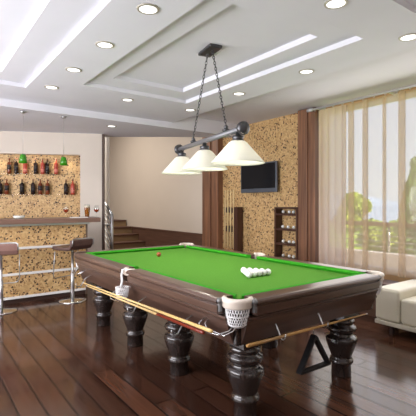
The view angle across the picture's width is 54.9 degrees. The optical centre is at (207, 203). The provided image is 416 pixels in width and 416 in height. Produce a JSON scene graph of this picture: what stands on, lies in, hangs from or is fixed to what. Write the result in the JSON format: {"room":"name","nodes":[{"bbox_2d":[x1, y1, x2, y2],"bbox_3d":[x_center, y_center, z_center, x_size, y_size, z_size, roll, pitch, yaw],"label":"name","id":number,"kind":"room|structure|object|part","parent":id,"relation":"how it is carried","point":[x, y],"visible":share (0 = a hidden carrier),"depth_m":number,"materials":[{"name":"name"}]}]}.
{"room":"games hall","nodes":[
{"label":"games hall","id":0,"kind":"room"},
{"bbox_2d":[0,131,101,250],"bbox_3d":[-4.816,0.054,7.312,5.600,2.820,0.240,0,0,-10],"label":"wall","id":1,"kind":"structure","parent":0,"point":[88,147],"depth_m":7.62,"materials":[{"name":"paint"}]},
{"bbox_2d":[0,154,79,217],"bbox_3d":[-5.027,-0.181,7.345,5.198,1.490,0.100,0,0,-10],"label":"wall panel","id":2,"kind":"object","parent":1,"relation":"attached to","point":[29,205],"depth_m":7.63,"materials":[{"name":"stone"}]},
{"bbox_3d":[-4.966,-0.554,7.236,4.618,0.008,2.359,0,0,-36],"label":"glass shelf","id":3,"kind":"object","parent":2,"relation":"attached to","visible":0},
{"bbox_2d":[7,158,11,173],"bbox_3d":[-3.707,-0.704,7.462,0.078,0.292,0.078,0,0,-36],"label":"bottle","id":4,"kind":"object","parent":3,"relation":"on","point":[9,165],"visible":1,"depth_m":7.43,"materials":[{"name":"brown glass"}]},
{"bbox_2d":[14,158,18,173],"bbox_3d":[-3.587,-0.704,7.484,0.078,0.292,0.078,0,0,-36],"label":"bottle","id":5,"kind":"object","parent":3,"relation":"on","point":[16,165],"visible":1,"depth_m":7.45,"materials":[{"name":"black glass"}]},
{"bbox_2d":[23,163,26,173],"bbox_3d":[-3.433,-0.704,7.512,0.078,0.292,0.078,0,0,-36],"label":"bottle","id":6,"kind":"object","parent":3,"relation":"on","point":[24,164],"visible":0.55,"depth_m":7.48,"materials":[{"name":"red glass"}]},
{"bbox_2d":[33,158,37,173],"bbox_3d":[-3.250,-0.704,7.545,0.078,0.292,0.078,0,0,-36],"label":"bottle","id":7,"kind":"object","parent":3,"relation":"on","point":[35,167],"visible":1,"depth_m":7.52,"materials":[{"name":"brown glass"}]},
{"bbox_2d":[41,159,44,173],"bbox_3d":[-3.127,-0.704,7.567,0.078,0.292,0.078,0,0,-36],"label":"bottle","id":8,"kind":"object","parent":3,"relation":"on","point":[42,163],"visible":1,"depth_m":7.54,"materials":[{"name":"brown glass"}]},
{"bbox_2d":[45,159,48,173],"bbox_3d":[-3.046,-0.704,7.582,0.078,0.292,0.078,0,0,-36],"label":"bottle","id":9,"kind":"object","parent":3,"relation":"on","point":[46,163],"visible":1,"depth_m":7.55,"materials":[{"name":"brown glass"}]},
{"bbox_2d":[54,159,57,173],"bbox_3d":[-2.888,-0.704,7.611,0.078,0.292,0.078,0,0,-36],"label":"bottle","id":10,"kind":"object","parent":3,"relation":"on","point":[55,163],"visible":1,"depth_m":7.58,"materials":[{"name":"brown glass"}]},
{"bbox_3d":[-4.966,-0.167,7.236,4.618,0.008,2.359,0,0,-36],"label":"glass shelf","id":11,"kind":"object","parent":2,"relation":"attached to","visible":0},
{"bbox_2d":[0,179,2,193],"bbox_3d":[-3.862,-0.317,7.434,0.078,0.292,0.078,0,0,-36],"label":"bottle","id":12,"kind":"object","parent":11,"relation":"on","point":[1,186],"visible":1,"depth_m":7.42,"materials":[{"name":"brown glass"}]},
{"bbox_2d":[4,179,8,193],"bbox_3d":[-3.751,-0.317,7.454,0.078,0.292,0.078,0,0,-36],"label":"bottle","id":13,"kind":"object","parent":11,"relation":"on","point":[6,185],"visible":1,"depth_m":7.43,"materials":[{"name":"brown glass"}]},
{"bbox_2d":[20,179,23,193],"bbox_3d":[-3.488,-0.317,7.502,0.078,0.292,0.078,0,0,-36],"label":"bottle","id":14,"kind":"object","parent":11,"relation":"on","point":[21,183],"visible":1,"depth_m":7.47,"materials":[{"name":"brown glass"}]},
{"bbox_2d":[31,179,34,193],"bbox_3d":[-3.297,-0.317,7.537,0.078,0.292,0.078,0,0,-36],"label":"bottle","id":15,"kind":"object","parent":11,"relation":"on","point":[32,183],"visible":1,"depth_m":7.51,"materials":[{"name":"brown glass"}]},
{"bbox_2d":[38,179,41,194],"bbox_3d":[-3.171,-0.317,7.559,0.078,0.292,0.078,0,0,-36],"label":"bottle","id":16,"kind":"object","parent":11,"relation":"on","point":[40,183],"visible":1,"depth_m":7.53,"materials":[{"name":"brown glass"}]},
{"bbox_2d":[45,179,49,194],"bbox_3d":[-3.043,-0.317,7.583,0.078,0.292,0.078,0,0,-36],"label":"bottle","id":17,"kind":"object","parent":11,"relation":"on","point":[47,185],"visible":1,"depth_m":7.56,"materials":[{"name":"brown glass"}]},
{"bbox_2d":[64,179,67,194],"bbox_3d":[-2.713,-0.317,7.643,0.078,0.292,0.078,0,0,-36],"label":"bottle","id":18,"kind":"object","parent":11,"relation":"on","point":[65,184],"visible":1,"depth_m":7.61,"materials":[{"name":"brown glass"}]},
{"bbox_2d":[71,179,74,194],"bbox_3d":[-2.592,-0.317,7.664,0.078,0.292,0.078,0,0,-36],"label":"bottle","id":19,"kind":"object","parent":11,"relation":"on","point":[72,183],"visible":1,"depth_m":7.64,"materials":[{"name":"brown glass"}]},
{"bbox_2d":[102,134,104,249],"bbox_3d":[-2.043,0.064,7.809,0.035,2.800,0.252,0,0,-10],"label":"trim","id":20,"kind":"structure","parent":1,"relation":"attached to","point":[103,136],"depth_m":7.69,"materials":[{"name":"brown wood"}]},
{"bbox_2d":[0,0,415,137],"bbox_3d":[-2.842,-2.336,6.431,8.250,2.000,17.800,0,0,-36],"label":"ceiling","id":21,"kind":"structure","parent":0,"point":[354,50],"depth_m":4.19,"materials":[{"name":"paint"}]},
{"bbox_2d":[19,111,26,162],"bbox_3d":[-2.681,-0.961,5.796,0.112,0.749,0.112,0,0,-36],"label":"pendant","id":22,"kind":"object","parent":21,"relation":"hanging from","point":[22,159],"visible":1,"depth_m":5.76,"materials":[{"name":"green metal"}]},
{"bbox_3d":[-2.681,-0.652,5.796,0.112,0.130,0.112,0,0,-36],"label":"lamp shade","id":23,"kind":"part","parent":22,"relation":"part of","materials":[{"name":"green glass"}]},
{"bbox_2d":[44,85,58,89],"bbox_3d":[-1.932,-1.433,4.936,0.170,0.010,0.170,0,0,-36],"label":"recessed light","id":24,"kind":"object","parent":21,"relation":"in","point":[45,86],"visible":1,"depth_m":4.93,"materials":[{"name":"beige"}]},
{"bbox_2d":[60,116,66,165],"bbox_3d":[-2.216,-0.961,6.143,0.112,0.749,0.112,0,0,-36],"label":"pendant","id":25,"kind":"object","parent":21,"relation":"hanging from","point":[63,161],"visible":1,"depth_m":6.11,"materials":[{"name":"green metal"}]},
{"bbox_3d":[-2.216,-0.652,6.143,0.112,0.130,0.112,0,0,-36],"label":"lamp shade","id":26,"kind":"part","parent":25,"relation":"part of","materials":[{"name":"green glass"}]},
{"bbox_2d":[65,67,81,72],"bbox_3d":[-1.441,-1.433,4.287,0.170,0.010,0.170,0,0,-36],"label":"recessed light","id":27,"kind":"object","parent":21,"relation":"in","point":[70,69],"visible":1,"depth_m":4.27,"materials":[{"name":"beige"}]},
{"bbox_2d":[67,68,79,71],"bbox_3d":[-1.441,-1.435,4.287,0.134,0.006,0.134,0,0,-36],"label":"diffuser","id":28,"kind":"object","parent":27,"relation":"attached to","point":[68,69],"depth_m":4.27,"materials":[{"name":"white plastic"}]},
{"bbox_2d":[95,41,113,48],"bbox_3d":[-0.932,-1.433,3.615,0.170,0.010,0.170,0,0,-36],"label":"recessed light","id":29,"kind":"object","parent":21,"relation":"in","point":[101,44],"visible":1,"depth_m":3.60,"materials":[{"name":"beige"}]},
{"bbox_2d":[97,43,111,47],"bbox_3d":[-0.932,-1.435,3.615,0.134,0.006,0.134,0,0,-36],"label":"diffuser","id":30,"kind":"object","parent":29,"relation":"attached to","point":[101,45],"depth_m":3.63,"materials":[{"name":"white plastic"}]},
{"bbox_2d":[121,98,132,101],"bbox_3d":[-1.114,-1.433,5.534,0.170,0.010,0.170,0,0,-36],"label":"recessed light","id":31,"kind":"object","parent":21,"relation":"in","point":[122,99],"visible":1,"depth_m":5.51,"materials":[{"name":"beige"}]},
{"bbox_2d":[137,3,158,14],"bbox_3d":[-0.442,-1.433,2.951,0.170,0.010,0.170,0,0,-36],"label":"recessed light","id":32,"kind":"object","parent":21,"relation":"in","point":[144,8],"visible":1,"depth_m":2.95,"materials":[{"name":"beige"}]},
{"bbox_2d":[139,6,156,13],"bbox_3d":[-0.442,-1.435,2.951,0.134,0.006,0.134,0,0,-36],"label":"diffuser","id":33,"kind":"object","parent":32,"relation":"attached to","point":[142,9],"depth_m":2.95,"materials":[{"name":"white plastic"}]},
{"bbox_2d":[162,43,264,174],"bbox_3d":[-0.024,-0.950,4.196,0.486,1.181,1.836,0,0,-26],"label":"pendant lamp","id":34,"kind":"object","parent":21,"relation":"hanging from","point":[237,152],"visible":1,"depth_m":3.94,"materials":[{"name":"grey metal"}]},
{"bbox_2d":[177,150,186,156],"bbox_3d":[-0.315,-0.595,4.805,0.116,0.090,0.116,0,0,-26],"label":"socket","id":35,"kind":"object","parent":34,"relation":"attached to","point":[180,153],"depth_m":4.77,"materials":[{"name":"grey metal"}]},
{"bbox_3d":[-0.315,-0.460,4.805,0.486,0.201,0.486,0,0,-26],"label":"lamp shade","id":36,"kind":"part","parent":34,"relation":"part of","materials":[{"name":"white glass"}]},
{"bbox_3d":[-0.083,-1.123,4.263,0.021,0.782,0.490,0,0,-20],"label":"chain","id":37,"kind":"part","parent":34,"relation":"part of","materials":[{"name":"grey metal"}]},
{"bbox_2d":[199,143,209,149],"bbox_3d":[-0.035,-0.595,4.221,0.116,0.090,0.116,0,0,-26],"label":"socket","id":38,"kind":"object","parent":34,"relation":"attached to","point":[204,147],"depth_m":4.18,"materials":[{"name":"grey metal"}]},
{"bbox_3d":[-0.035,-0.460,4.221,0.486,0.201,0.486,0,0,-26],"label":"lamp shade","id":39,"kind":"part","parent":34,"relation":"part of","materials":[{"name":"white glass"}]},
{"bbox_3d":[0.106,-1.123,3.866,0.025,0.782,0.213,0,0,-40],"label":"chain","id":40,"kind":"part","parent":34,"relation":"part of","materials":[{"name":"grey metal"}]},
{"bbox_2d":[232,132,243,139],"bbox_3d":[0.267,-0.595,3.587,0.116,0.090,0.116,0,0,-26],"label":"socket","id":41,"kind":"object","parent":34,"relation":"attached to","point":[237,136],"depth_m":3.55,"materials":[{"name":"grey metal"}]},
{"bbox_3d":[0.267,-0.460,3.587,0.486,0.201,0.486,0,0,-26],"label":"lamp shade","id":42,"kind":"part","parent":34,"relation":"part of","materials":[{"name":"white glass"}]},
{"bbox_2d":[233,92,244,95],"bbox_3d":[0.405,-1.433,5.222,0.170,0.010,0.170,0,0,-36],"label":"recessed light","id":43,"kind":"object","parent":21,"relation":"in","point":[234,93],"visible":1,"depth_m":5.21,"materials":[{"name":"beige"}]},
{"bbox_2d":[299,69,313,73],"bbox_3d":[1.070,-1.433,4.346,0.170,0.010,0.170,0,0,-36],"label":"recessed light","id":44,"kind":"object","parent":21,"relation":"in","point":[303,71],"visible":1,"depth_m":4.34,"materials":[{"name":"beige"}]},
{"bbox_2d":[300,70,312,73],"bbox_3d":[1.070,-1.435,4.346,0.134,0.006,0.134,0,0,-36],"label":"diffuser","id":45,"kind":"object","parent":44,"relation":"attached to","point":[301,71],"depth_m":4.34,"materials":[{"name":"white plastic"}]},
{"bbox_2d":[324,0,347,8],"bbox_3d":[0.916,-1.433,2.866,0.170,0.010,0.170,0,0,-36],"label":"recessed light","id":46,"kind":"object","parent":21,"relation":"in","point":[329,4],"visible":1,"depth_m":2.87,"materials":[{"name":"beige"}]},
{"bbox_2d":[398,33,415,41],"bbox_3d":[1.733,-1.433,3.450,0.170,0.010,0.170,0,0,-36],"label":"recessed light","id":47,"kind":"object","parent":21,"relation":"in","point":[410,36],"visible":1,"depth_m":3.45,"materials":[{"name":"beige"}]},
{"bbox_2d":[401,35,415,40],"bbox_3d":[1.733,-1.435,3.450,0.134,0.006,0.134,0,0,-36],"label":"diffuser","id":48,"kind":"object","parent":47,"relation":"attached to","point":[404,37],"depth_m":3.45,"materials":[{"name":"white plastic"}]},
{"bbox_2d":[0,281,415,415],"bbox_3d":[-2.842,1.524,6.431,8.250,0.120,17.800,0,0,-36],"label":"floor","id":49,"kind":"structure","parent":0,"point":[56,360],"depth_m":3.49,"materials":[{"name":"brown wood"}]},
{"bbox_2d":[0,242,19,314],"bbox_3d":[-2.801,0.989,5.411,0.465,0.950,0.445,0,0,-24],"label":"bar stool","id":50,"kind":"object","parent":49,"relation":"on","point":[7,248],"visible":1,"depth_m":5.35,"materials":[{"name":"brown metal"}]},
{"bbox_3d":[-2.803,0.615,5.415,0.430,0.159,0.411,0,0,-24],"label":"seat","id":51,"kind":"part","parent":50,"relation":"part of","materials":[{"name":"leather"}]},
{"bbox_3d":[-2.718,0.569,5.228,0.438,0.112,0.043,0,0,-24],"label":"trim","id":52,"kind":"part","parent":50,"relation":"part of","materials":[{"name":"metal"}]},
{"bbox_2d":[0,224,87,304],"bbox_3d":[-3.745,0.896,5.484,4.072,1.135,0.532,0,0,-36],"label":"bar counter","id":53,"kind":"object","parent":49,"relation":"on","point":[36,281],"depth_m":6.06,"materials":[{"name":"stone"}]},
{"bbox_2d":[0,216,100,226],"bbox_3d":[-3.600,0.279,5.517,4.345,0.100,0.650,0,0,-36],"label":"countertop","id":54,"kind":"structure","parent":53,"relation":"on","point":[4,222],"depth_m":6.06,"materials":[{"name":"brown wood"}]},
{"bbox_2d":[13,216,24,218],"bbox_3d":[-2.835,0.206,6.001,0.170,0.045,0.170,0,0,-36],"label":"glass bowl","id":55,"kind":"object","parent":54,"relation":"on","point":[15,217],"visible":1,"depth_m":5.94,"materials":[{"name":"white"}]},
{"bbox_2d":[84,206,89,216],"bbox_3d":[-1.983,0.121,6.567,0.096,0.215,0.096,0,0,-36],"label":"beer glass","id":56,"kind":"object","parent":54,"relation":"on","point":[86,208],"visible":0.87,"depth_m":6.54,"materials":[{"name":"brown glass"}]},
{"bbox_3d":[-2.121,0.896,6.687,0.030,1.135,0.524,0,0,-36],"label":"panel","id":57,"kind":"part","parent":53,"relation":"part of","materials":[{"name":"brown wood"}]},
{"bbox_2d":[52,237,93,303],"bbox_3d":[-2.034,0.989,6.031,0.445,0.950,0.465,0,0,28],"label":"bar stool","id":58,"kind":"object","parent":49,"relation":"on","point":[84,243],"visible":0.98,"depth_m":5.98,"materials":[{"name":"silver metal"}]},
{"bbox_3d":[-2.038,0.615,6.034,0.411,0.159,0.430,0,0,28],"label":"seat","id":59,"kind":"part","parent":58,"relation":"part of","materials":[{"name":"leather"}]},
{"bbox_3d":[-1.856,0.569,5.939,0.043,0.112,0.438,0,0,28],"label":"trim","id":60,"kind":"part","parent":58,"relation":"part of","materials":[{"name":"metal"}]},
{"bbox_2d":[105,137,109,249],"bbox_3d":[-2.216,-0.236,8.800,0.070,3.400,0.090,0,0,-36],"label":"trim","id":61,"kind":"structure","parent":49,"relation":"on","point":[107,139],"depth_m":8.77,"materials":[{"name":"white"}]},
{"bbox_2d":[105,201,113,249],"bbox_3d":[-2.028,0.654,8.000,0.058,1.620,0.663,0,0,-34],"label":"stair handrail","id":62,"kind":"object","parent":49,"relation":"on","point":[111,219],"visible":0.58,"depth_m":7.75,"materials":[{"name":"silver metal"}]},
{"bbox_3d":[-2.028,0.039,8.000,0.052,0.376,0.628,0,0,-34],"label":"rail","id":63,"kind":"part","parent":62,"relation":"part of","materials":[{"name":"silver metal"}]},
{"bbox_3d":[-1.860,0.824,7.750,0.057,1.280,0.060,0,0,-36],"label":"post","id":64,"kind":"part","parent":62,"relation":"part of","materials":[{"name":"silver metal"}]},
{"bbox_2d":[114,219,144,248],"bbox_3d":[-3.974,0.989,12.269,2.560,0.950,4.700,0,0,-36],"label":"staircase","id":65,"kind":"structure","parent":49,"relation":"on","point":[124,238],"depth_m":11.60,"materials":[{"name":"brown wood"}]},
{"bbox_2d":[72,243,384,415],"bbox_3d":[-0.055,1.018,4.127,1.960,0.893,3.137,0,0,-36],"label":"table","id":66,"kind":"object","parent":49,"relation":"on","point":[204,286],"visible":0.95,"depth_m":3.29,"materials":[{"name":"wood"}]},
{"bbox_3d":[-1.262,1.104,4.837,0.262,0.720,0.262,0,0,-36],"label":"leg","id":67,"kind":"part","parent":66,"relation":"part of","materials":[{"name":"brown wood"}]},
{"bbox_3d":[-1.137,0.646,4.232,0.142,0.106,1.313,0,0,-36],"label":"rail","id":68,"kind":"part","parent":66,"relation":"part of","materials":[{"name":"brown wood"}]},
{"bbox_2d":[87,253,138,268],"bbox_3d":[-1.061,0.610,4.300,0.062,0.036,1.333,0,0,-36],"label":"cushion","id":69,"kind":"object","parent":66,"relation":"on","point":[92,254],"depth_m":4.10,"materials":[{"name":"fabric"}]},
{"bbox_3d":[-0.946,0.646,5.335,1.376,0.106,0.135,0,0,-36],"label":"rail","id":70,"kind":"part","parent":66,"relation":"part of","materials":[{"name":"green fabric"}]},
{"bbox_3d":[-0.755,1.104,4.149,0.262,0.720,0.262,0,0,-36],"label":"leg","id":71,"kind":"part","parent":66,"relation":"part of","materials":[{"name":"brown wood"}]},
{"bbox_2d":[87,245,183,254],"bbox_3d":[-0.888,0.610,5.255,1.416,0.036,0.062,0,0,-36],"label":"cushion","id":72,"kind":"object","parent":66,"relation":"on","point":[120,251],"depth_m":5.21,"materials":[{"name":"fabric"}]},
{"bbox_2d":[86,285,204,334],"bbox_3d":[-0.640,0.817,3.292,0.023,0.084,2.126,0,0,-35],"label":"billiard cue","id":73,"kind":"object","parent":66,"relation":"attached to","point":[125,301],"visible":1,"depth_m":2.84,"materials":[{"name":"brown wood"}]},
{"bbox_2d":[83,282,212,332],"bbox_3d":[-0.639,0.791,3.282,0.023,0.092,2.268,0,0,-36],"label":"billiard cue","id":74,"kind":"object","parent":66,"relation":"attached to","point":[206,329],"visible":1,"depth_m":2.78,"materials":[{"name":"brown wood"}]},
{"bbox_3d":[-0.250,1.104,3.465,0.262,0.720,0.262,0,0,-36],"label":"leg","id":75,"kind":"part","parent":66,"relation":"part of","materials":[{"name":"brown wood"}]},
{"bbox_3d":[-0.284,0.646,3.075,0.142,0.106,1.313,0,0,-36],"label":"rail","id":76,"kind":"part","parent":66,"relation":"part of","materials":[{"name":"brown wood"}]},
{"bbox_2d":[143,268,236,298],"bbox_3d":[-0.196,0.610,3.128,0.062,0.036,1.333,0,0,-36],"label":"cushion","id":77,"kind":"object","parent":66,"relation":"on","point":[233,296],"depth_m":2.95,"materials":[{"name":"fabric"}]},
{"bbox_2d":[186,245,250,257],"bbox_3d":[0.076,0.610,5.140,0.062,0.036,1.333,0,0,-36],"label":"cushion","id":78,"kind":"object","parent":66,"relation":"on","point":[223,252],"depth_m":5.03,"materials":[{"name":"fabric"}]},
{"bbox_3d":[0.164,0.646,5.192,0.142,0.106,1.313,0,0,-36],"label":"rail","id":79,"kind":"part","parent":66,"relation":"part of","materials":[{"name":"green fabric"}]},
{"bbox_3d":[-0.060,0.714,4.134,1.580,0.101,2.940,0,0,-36],"label":"slate frame","id":80,"kind":"part","parent":66,"relation":"part of","materials":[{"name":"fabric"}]},
{"bbox_3d":[0.257,1.104,2.777,0.262,0.720,0.262,0,0,-36],"label":"leg","id":81,"kind":"part","parent":66,"relation":"part of","materials":[{"name":"brown wood"}]},
{"bbox_2d":[246,271,251,277],"bbox_3d":[0.346,0.600,3.377,0.056,0.056,0.056,0,0,-36],"label":"ball","id":82,"kind":"object","parent":66,"relation":"on","point":[248,273],"visible":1,"depth_m":3.36,"materials":[{"name":"white plastic"}]},
{"bbox_2d":[261,269,266,275],"bbox_3d":[0.482,0.600,3.478,0.056,0.056,0.056,0,0,-36],"label":"ball","id":83,"kind":"object","parent":66,"relation":"on","point":[264,272],"visible":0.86,"depth_m":3.46,"materials":[{"name":"white plastic"}]},
{"bbox_3d":[0.635,1.104,4.118,0.262,0.720,0.262,0,0,-36],"label":"leg","id":84,"kind":"part","parent":66,"relation":"part of","materials":[{"name":"brown wood"}]},
{"bbox_2d":[242,273,366,298],"bbox_3d":[0.768,0.610,3.012,1.416,0.036,0.062,0,0,-36],"label":"cushion","id":85,"kind":"object","parent":66,"relation":"on","point":[357,274],"depth_m":2.90,"materials":[{"name":"fabric"}]},
{"bbox_2d":[246,313,367,347],"bbox_3d":[0.750,0.866,2.799,1.278,0.029,0.023,0,0,-36],"label":"billiard cue","id":86,"kind":"object","parent":66,"relation":"hanging from","point":[252,344],"visible":0.97,"depth_m":2.65,"materials":[{"name":"brown wood"}]},
{"bbox_2d":[256,256,365,274],"bbox_3d":[0.942,0.610,3.967,0.062,0.036,1.333,0,0,-36],"label":"cushion","id":87,"kind":"object","parent":66,"relation":"on","point":[343,271],"depth_m":3.88,"materials":[{"name":"fabric"}]},
{"bbox_3d":[0.826,0.646,2.933,1.376,0.106,0.135,0,0,-36],"label":"rail","id":88,"kind":"part","parent":66,"relation":"part of","materials":[{"name":"brown wood"}]},
{"bbox_2d":[296,329,330,374],"bbox_3d":[0.732,1.019,2.793,0.283,0.289,0.070,0,0,-29],"label":"triangle","id":89,"kind":"object","parent":66,"relation":"hanging from","point":[301,370],"visible":0.99,"depth_m":2.78,"materials":[{"name":"black plastic"}]},
{"bbox_3d":[1.018,0.646,4.036,0.142,0.106,1.313,0,0,-36],"label":"rail","id":90,"kind":"part","parent":66,"relation":"part of","materials":[{"name":"green fabric"}]},
{"bbox_3d":[1.143,1.104,3.430,0.262,0.720,0.262,0,0,-36],"label":"leg","id":91,"kind":"part","parent":66,"relation":"part of","materials":[{"name":"brown wood"}]},
{"bbox_2d":[226,207,242,251],"bbox_3d":[0.498,0.767,8.245,0.160,1.393,0.468,0,0,-36],"label":"cue rack","id":92,"kind":"object","parent":49,"relation":"on","point":[238,211],"visible":0.55,"depth_m":8.07,"materials":[{"name":"brown wood"}]},
{"bbox_2d":[225,190,225,248],"bbox_3d":[0.361,0.529,8.373,0.033,1.630,0.033,0,0,-14],"label":"cue stick","id":93,"kind":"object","parent":92,"relation":"on","point":[225,190],"depth_m":8.36,"materials":[{"name":"brown wood"}]},
{"bbox_2d":[227,190,228,249],"bbox_3d":[0.414,0.529,8.300,0.033,1.630,0.033,0,0,-14],"label":"billiard cue","id":94,"kind":"object","parent":92,"relation":"on","point":[227,190],"depth_m":8.29,"materials":[{"name":"brown wood"}]},
{"bbox_2d":[230,190,230,249],"bbox_3d":[0.468,0.529,8.228,0.033,1.630,0.033,0,0,-14],"label":"billiard cue","id":95,"kind":"object","parent":92,"relation":"on","point":[230,190],"depth_m":8.22,"materials":[{"name":"brown wood"}]},
{"bbox_2d":[233,190,233,249],"bbox_3d":[0.521,0.529,8.155,0.033,1.630,0.033,0,0,-14],"label":"cue stick","id":96,"kind":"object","parent":92,"relation":"on","point":[233,190],"depth_m":8.14,"materials":[{"name":"brown wood"}]},
{"bbox_3d":[0.612,0.767,8.107,0.140,1.393,0.110,0,0,-36],"label":"panel","id":97,"kind":"part","parent":92,"relation":"part of","materials":[{"name":"brown wood"}]},
{"bbox_2d":[375,279,415,335],"bbox_3d":[2.821,1.114,4.054,0.900,0.700,1.900,0,0,-36],"label":"sofa","id":98,"kind":"object","parent":49,"relation":"on","point":[396,302],"visible":0.91,"depth_m":4.40,"materials":[{"name":"beige leather"}]},
{"bbox_2d":[401,296,415,326],"bbox_3d":[2.549,1.171,4.270,0.680,0.273,0.662,0,0,-36],"label":"seat cushion","id":99,"kind":"object","parent":98,"relation":"on","point":[408,303],"depth_m":4.27,"materials":[{"name":"beige leather"}]},
{"bbox_2d":[110,110,319,257],"bbox_3d":[-1.478,-0.886,11.320,0.250,4.700,11.550,0,0,-36],"label":"wall","id":100,"kind":"structure","parent":0,"point":[141,195],"depth_m":9.58,"materials":[{"name":"paint"}]},
{"bbox_2d":[130,226,201,246],"bbox_3d":[-2.525,1.081,12.486,0.050,0.765,8.430,0,0,-36],"label":"trim","id":101,"kind":"structure","parent":100,"relation":"attached to","point":[152,237],"depth_m":10.61,"materials":[{"name":"brown wood"}]},
{"bbox_2d":[202,137,222,248],"bbox_3d":[0.083,-0.066,8.850,0.170,3.060,0.580,0,0,-36],"label":"trim","id":102,"kind":"structure","parent":100,"relation":"attached to","point":[212,181],"depth_m":8.71,"materials":[{"name":"brown wood"}]},
{"bbox_2d":[241,161,277,192],"bbox_3d":[0.989,-0.494,7.670,0.114,0.565,0.980,0,0,-36],"label":"television","id":103,"kind":"object","parent":100,"relation":"attached to","point":[263,177],"visible":0.8,"depth_m":7.57,"materials":[{"name":"grey"}]},
{"bbox_2d":[274,207,297,259],"bbox_3d":[1.421,0.739,7.036,0.170,1.351,0.540,0,0,-36],"label":"shelf","id":104,"kind":"object","parent":100,"relation":"attached to","point":[278,229],"visible":0.53,"depth_m":7.18,"materials":[{"name":"brown wood"}]},
{"bbox_3d":[1.273,0.739,7.237,0.170,1.351,0.040,0,0,-36],"label":"panel","id":105,"kind":"part","parent":104,"relation":"part of","materials":[{"name":"brown wood"}]},
{"bbox_3d":[1.570,0.739,6.835,0.170,1.351,0.040,0,0,-36],"label":"panel","id":106,"kind":"part","parent":104,"relation":"part of","materials":[{"name":"brown wood"}]},
{"bbox_2d":[298,107,318,262],"bbox_3d":[1.673,-0.056,6.711,0.150,3.040,0.370,0,0,-36],"label":"trim","id":107,"kind":"structure","parent":100,"relation":"attached to","point":[308,123],"depth_m":6.64,"materials":[{"name":"brown wood"}]},
{"bbox_2d":[326,87,415,281],"bbox_3d":[3.805,-0.186,4.158,0.250,3.300,6.250,0,0,-36],"label":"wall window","id":108,"kind":"structure","parent":100,"relation":"in","point":[387,277],"depth_m":5.65,"materials":[{"name":"paint"}]},
{"bbox_2d":[306,84,415,112],"bbox_3d":[2.874,-1.519,5.019,0.228,0.100,3.950,0,0,-36],"label":"curtain rod","id":109,"kind":"object","parent":108,"relation":"attached to","point":[395,91],"visible":0.97,"depth_m":5.71,"materials":[{"name":"silver metal"}]},
{"bbox_2d":[319,105,345,266],"bbox_3d":[1.902,-0.022,6.177,0.045,2.913,0.504,0,0,-36],"label":"curtain","id":110,"kind":"object","parent":109,"relation":"hanging from","point":[332,121],"visible":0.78,"depth_m":6.15,"materials":[{"name":"beige fabric"}]},
{"bbox_2d":[346,89,415,278],"bbox_3d":[3.087,-0.252,4.573,0.086,2.453,3.551,0,0,-36],"label":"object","id":111,"kind":"object","parent":109,"relation":"hanging from","point":[380,132],"visible":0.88,"depth_m":5.50,"materials":[{"name":"beige fabric"}]}
]}

